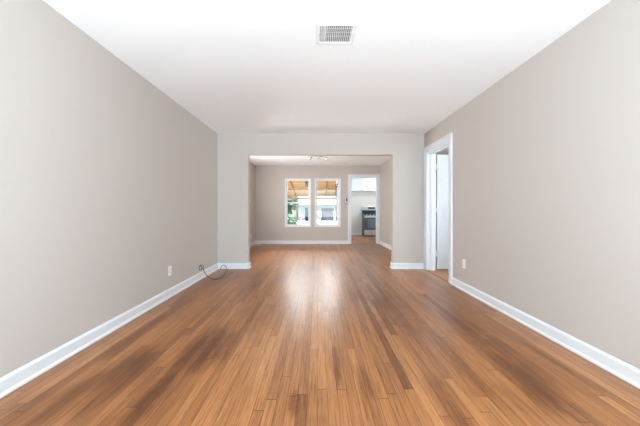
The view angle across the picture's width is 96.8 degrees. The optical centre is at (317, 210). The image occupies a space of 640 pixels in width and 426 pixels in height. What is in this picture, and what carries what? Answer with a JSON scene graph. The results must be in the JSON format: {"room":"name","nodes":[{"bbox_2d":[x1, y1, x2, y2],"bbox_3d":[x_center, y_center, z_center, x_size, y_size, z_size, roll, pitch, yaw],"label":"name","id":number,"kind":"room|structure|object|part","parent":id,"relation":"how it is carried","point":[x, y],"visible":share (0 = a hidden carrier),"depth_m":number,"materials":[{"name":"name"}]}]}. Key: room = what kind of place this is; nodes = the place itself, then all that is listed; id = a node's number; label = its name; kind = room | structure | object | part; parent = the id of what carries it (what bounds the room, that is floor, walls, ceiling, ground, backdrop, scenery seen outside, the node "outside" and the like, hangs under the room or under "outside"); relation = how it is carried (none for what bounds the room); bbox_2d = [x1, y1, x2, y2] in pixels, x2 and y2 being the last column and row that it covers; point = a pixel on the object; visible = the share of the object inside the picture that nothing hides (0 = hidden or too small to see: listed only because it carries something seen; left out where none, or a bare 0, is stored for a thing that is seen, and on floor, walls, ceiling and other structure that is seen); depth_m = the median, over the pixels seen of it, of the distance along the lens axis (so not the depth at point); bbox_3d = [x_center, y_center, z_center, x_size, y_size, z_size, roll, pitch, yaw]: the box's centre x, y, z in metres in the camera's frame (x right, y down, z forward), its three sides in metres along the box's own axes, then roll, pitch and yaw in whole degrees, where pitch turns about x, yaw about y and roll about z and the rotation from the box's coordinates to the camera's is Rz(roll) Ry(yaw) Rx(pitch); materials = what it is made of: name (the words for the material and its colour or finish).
{"room":"empty living room","nodes":[
{"label":"empty living room","id":0,"kind":"room"},
{"bbox_2d":[0,0,217,377],"bbox_3d":[-1.883,-0.163,0.077,0.140,2.445,10.154,0,0,0],"label":"wall","id":1,"kind":"structure","parent":0,"point":[108,183],"depth_m":2.17,"materials":[{"name":"beige paint"}]},
{"bbox_2d":[0,263,218,397],"bbox_3d":[-1.800,1.008,0.077,0.027,0.103,10.154,0,0,0],"label":"baseboard","id":2,"kind":"structure","parent":1,"relation":"attached to","point":[15,379],"depth_m":2.17,"materials":[{"name":"white paint"}]},
{"bbox_2d":[168,265,171,275],"bbox_3d":[-1.809,0.742,3.485,0.008,0.118,0.072,0,0,0],"label":"wall outlet","id":3,"kind":"object","parent":1,"relation":"attached to","point":[169,267],"visible":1,"depth_m":3.48,"materials":[{"name":"white plastic"}]},
{"bbox_2d":[250,162,254,242],"bbox_3d":[-2.040,-0.182,7.137,0.140,2.485,3.726,0,0,0],"label":"wall","id":4,"kind":"structure","parent":0,"point":[252,166],"depth_m":8.61,"materials":[{"name":"beige paint"}]},
{"bbox_2d":[255,165,379,239],"bbox_3d":[0.695,-0.182,9.070,5.610,2.485,0.140,0,0,0],"label":"wall","id":5,"kind":"structure","parent":0,"point":[269,179],"depth_m":9.00,"materials":[{"name":"beige paint"}]},
{"bbox_2d":[285,179,310,226],"bbox_3d":[-0.622,-0.240,9.066,0.824,1.532,0.148,0,0,0],"label":"window","id":6,"kind":"structure","parent":5,"relation":"in","point":[286,180],"depth_m":9.04,"materials":[{"name":"white paint"}]},
{"bbox_3d":[-0.622,-0.599,9.088,0.764,0.754,0.025,0,0,0],"label":"sash","id":7,"kind":"part","parent":6,"relation":"part of","materials":[{"name":"white paint"}]},
{"bbox_3d":[-0.622,0.119,9.057,0.764,0.754,0.025,0,0,0],"label":"sash","id":8,"kind":"part","parent":6,"relation":"part of","materials":[{"name":"glass"}]},
{"bbox_2d":[255,240,347,243],"bbox_3d":[-0.504,1.008,8.986,2.931,0.103,0.027,0,0,0],"label":"baseboard","id":9,"kind":"structure","parent":5,"relation":"attached to","point":[257,241],"depth_m":8.98,"materials":[{"name":"white paint"}]},
{"bbox_2d":[315,179,340,226],"bbox_3d":[0.324,-0.240,9.066,0.824,1.532,0.148,0,0,0],"label":"window","id":10,"kind":"structure","parent":5,"relation":"in","point":[316,180],"depth_m":9.04,"materials":[{"name":"white paint"}]},
{"bbox_3d":[0.324,-0.599,9.088,0.764,0.754,0.025,0,0,0],"label":"sash","id":11,"kind":"part","parent":10,"relation":"part of","materials":[{"name":"clear glass"}]},
{"bbox_3d":[0.324,0.119,9.057,0.764,0.754,0.025,0,0,0],"label":"sash","id":12,"kind":"part","parent":10,"relation":"part of","materials":[{"name":"glass"}]},
{"bbox_2d":[348,174,379,243],"bbox_3d":[1.473,-0.038,9.059,1.024,2.196,0.169,0,0,0],"label":"door frame","id":13,"kind":"structure","parent":5,"relation":"attached to","point":[349,175],"depth_m":8.98,"materials":[{"name":"white paint"}]},
{"bbox_2d":[0,235,639,425],"bbox_3d":[1.025,1.160,3.550,6.350,0.200,17.500,0,0,0],"label":"floor","id":14,"kind":"structure","parent":0,"point":[307,334],"depth_m":1.94,"materials":[{"name":"brown wood"}]},
{"bbox_2d":[362,206,375,235],"bbox_3d":[2.275,0.448,11.747,0.764,1.225,0.687,0,0,0],"label":"gas range","id":15,"kind":"object","parent":14,"relation":"on","point":[368,212],"visible":0.6,"depth_m":11.46,"materials":[{"name":"grey metal"}]},
{"bbox_3d":[2.275,-0.083,12.053,0.760,0.165,0.075,0,0,0],"label":"control panel","id":16,"kind":"part","parent":15,"relation":"part of","materials":[{"name":"silver metal"}]},
{"bbox_3d":[2.275,0.904,11.477,0.752,0.212,0.035,0,0,0],"label":"storage drawer","id":17,"kind":"part","parent":15,"relation":"part of","materials":[{"name":"silver metal"}]},
{"bbox_3d":[2.275,0.500,11.477,0.752,0.580,0.035,0,0,0],"label":"oven door","id":18,"kind":"part","parent":15,"relation":"part of","materials":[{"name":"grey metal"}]},
{"bbox_2d":[427,270,448,281],"bbox_3d":[1.960,1.056,4.600,0.065,0.008,0.830,0,0,0],"label":"threshold","id":19,"kind":"object","parent":14,"relation":"on","point":[434,273],"visible":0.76,"depth_m":4.58,"materials":[{"name":"brown wood"}]},
{"bbox_2d":[250,156,390,164],"bbox_3d":[-0.003,-1.505,7.137,4.215,0.160,3.726,0,0,0],"label":"ceiling","id":20,"kind":"structure","parent":0,"point":[256,160],"depth_m":8.13,"materials":[{"name":"white paint"}]},
{"bbox_2d":[308,156,327,160],"bbox_3d":[0.025,-1.356,7.294,0.526,0.138,0.326,0,0,0],"label":"ceiling spotlight","id":21,"kind":"object","parent":20,"relation":"attached to","point":[310,157],"visible":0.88,"depth_m":7.30,"materials":[{"name":"white plastic"}]},
{"bbox_2d":[218,134,423,262],"bbox_3d":[0.062,-0.163,5.214,4.031,2.445,0.120,0,0,0],"label":"wall partition","id":22,"kind":"structure","parent":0,"point":[235,151],"depth_m":5.15,"materials":[{"name":"beige paint"}]},
{"bbox_2d":[218,263,248,268],"bbox_3d":[-1.524,1.008,5.141,0.578,0.103,0.027,0,0,0],"label":"baseboard","id":23,"kind":"structure","parent":22,"relation":"attached to","point":[228,265],"depth_m":5.14,"materials":[{"name":"white paint"}]},
{"bbox_2d":[392,263,422,268],"bbox_3d":[1.641,1.008,5.141,0.595,0.103,0.027,0,0,0],"label":"baseboard","id":24,"kind":"structure","parent":22,"relation":"attached to","point":[394,265],"depth_m":5.14,"materials":[{"name":"white paint"}]},
{"bbox_2d":[43,0,610,151],"bbox_3d":[1.025,-1.505,3.550,6.350,0.240,17.500,0,0,0],"label":"ceiling","id":25,"kind":"structure","parent":0,"point":[237,66],"depth_m":2.49,"materials":[{"name":"white paint"}]},
{"bbox_2d":[316,23,357,43],"bbox_3d":[0.142,-1.378,2.225,0.310,0.014,0.260,0,0,0],"label":"ceiling vent","id":26,"kind":"object","parent":25,"relation":"in","point":[326,33],"visible":1,"depth_m":2.21,"materials":[{"name":"white plastic"}]},
{"bbox_2d":[337,181,337,223],"bbox_3d":[0.890,-0.163,10.620,0.140,2.445,2.960,0,0,0],"label":"wall","id":27,"kind":"structure","parent":0,"point":[337,181],"depth_m":11.64,"materials":[{"name":"beige paint"}]},
{"bbox_2d":[335,187,336,223],"bbox_3d":[0.745,0.217,12.050,0.151,2.458,0.060,0,0,0],"label":"downspout","id":28,"kind":"object","parent":27,"relation":"attached to","point":[336,187],"visible":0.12,"depth_m":12.03,"materials":[{"name":"white metal"}]},
{"bbox_2d":[351,191,375,234],"bbox_3d":[2.100,-0.163,12.170,2.560,2.445,0.140,0,0,0],"label":"wall","id":29,"kind":"structure","parent":0,"point":[359,199],"depth_m":12.10,"materials":[{"name":"beige paint"}]},
{"bbox_2d":[351,178,372,190],"bbox_3d":[1.849,-1.087,11.916,0.901,0.565,0.365,0,0,0],"label":"upper cabinet","id":30,"kind":"object","parent":29,"relation":"attached to","point":[357,184],"visible":0.81,"depth_m":11.77,"materials":[{"name":"white paint"}]},
{"bbox_3d":[1.625,-1.087,11.770,0.443,0.553,0.018,0,0,0],"label":"cabinet door","id":31,"kind":"part","parent":30,"relation":"part of","materials":[{"name":"white paint"}]},
{"bbox_3d":[2.072,-1.087,11.770,0.443,0.553,0.018,0,0,0],"label":"cabinet door","id":32,"kind":"part","parent":30,"relation":"part of","materials":[{"name":"white paint"}]},
{"bbox_2d":[373,178,375,190],"bbox_3d":[2.751,-1.087,11.916,0.897,0.565,0.365,0,0,0],"label":"upper cabinet","id":33,"kind":"object","parent":29,"relation":"attached to","point":[374,179],"visible":0.16,"depth_m":11.76,"materials":[{"name":"white paint"}]},
{"bbox_2d":[380,158,390,244],"bbox_3d":[2.045,-0.182,7.137,0.120,2.485,3.726,0,0,0],"label":"wall","id":34,"kind":"structure","parent":0,"point":[385,168],"depth_m":8.29,"materials":[{"name":"beige paint"}]},
{"bbox_2d":[379,241,390,249],"bbox_3d":[1.972,1.008,7.137,0.027,0.103,3.726,0,0,0],"label":"baseboard","id":35,"kind":"structure","parent":34,"relation":"attached to","point":[381,242],"depth_m":8.21,"materials":[{"name":"white paint"}]},
{"bbox_2d":[436,152,448,154],"bbox_3d":[3.053,-0.163,6.850,1.895,2.445,0.100,0,0,0],"label":"wall","id":36,"kind":"structure","parent":0,"point":[439,153],"depth_m":6.80,"materials":[{"name":"beige paint"}]},
{"bbox_2d":[424,0,639,368],"bbox_3d":[2.008,-0.163,0.077,0.140,2.445,10.154,0,0,0],"label":"wall","id":37,"kind":"structure","parent":0,"point":[546,158],"depth_m":2.23,"materials":[{"name":"beige paint"}]},
{"bbox_2d":[423,132,452,283],"bbox_3d":[2.008,-0.029,4.600,0.192,2.178,1.056,0,0,0],"label":"door frame","id":38,"kind":"structure","parent":37,"relation":"attached to","point":[449,137],"depth_m":5.02,"materials":[{"name":"white paint"}]},
{"bbox_2d":[436,154,448,268],"bbox_3d":[2.495,0.026,5.103,0.834,2.043,0.164,0,0,-4],"label":"door","id":39,"kind":"structure","parent":38,"relation":"in","point":[442,161],"depth_m":5.07,"materials":[{"name":"white paint"}]},
{"bbox_2d":[451,277,639,388],"bbox_3d":[1.925,1.008,-0.464,0.027,0.103,9.072,0,0,0],"label":"baseboard","id":40,"kind":"structure","parent":37,"relation":"attached to","point":[619,368],"depth_m":2.21,"materials":[{"name":"white paint"}]},
{"label":"outside","id":41,"kind":"structure","parent":0,"visible":0},
{"bbox_3d":[0.000,1.610,15.000,60.000,0.200,60.000,0,0,0],"label":"ground","id":42,"kind":"structure","parent":41,"visible":0},
{"bbox_2d":[287,199,299,223],"bbox_3d":[-2.118,-0.056,18.492,2.028,3.190,2.367,0,0,0],"label":"leafy tree","id":43,"kind":"object","parent":42,"relation":"on","point":[290,206],"visible":0.25,"depth_m":18.07,"materials":[{"name":"green plant"}]},
{"bbox_2d":[298,199,335,223],"bbox_3d":[3.180,-0.025,24.500,9.840,3.070,5.800,0,0,0],"label":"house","id":44,"kind":"structure","parent":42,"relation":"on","point":[326,212],"depth_m":22.00,"materials":[{"name":"white"}]},
{"bbox_3d":[-0.840,0.350,21.992,0.240,1.120,0.015,0,0,0],"label":"pane","id":45,"kind":"part","parent":44,"relation":"part of","materials":[{"name":"blue glass"}]},
{"bbox_3d":[0.780,0.375,21.992,0.960,1.070,0.015,0,0,0],"label":"pane","id":46,"kind":"part","parent":44,"relation":"part of","materials":[{"name":"grey glass"}]},
{"bbox_3d":[0.000,1.480,12.170,6.800,0.060,6.060,0,0,0],"label":"patio slab","id":47,"kind":"object","parent":42,"relation":"on","visible":0},
{"bbox_2d":[288,181,336,223],"bbox_3d":[0.100,-0.069,12.025,6.600,3.038,5.750,0,0,0],"label":"patio cover","id":48,"kind":"object","parent":47,"relation":"on","point":[297,190],"visible":0.18,"depth_m":13.40,"materials":[{"name":"beige wood"}]},
{"bbox_3d":[-1.030,0.446,14.555,0.090,2.007,0.090,0,0,0],"label":"post","id":49,"kind":"part","parent":48,"relation":"part of","materials":[{"name":"grey wood"}]}
]}

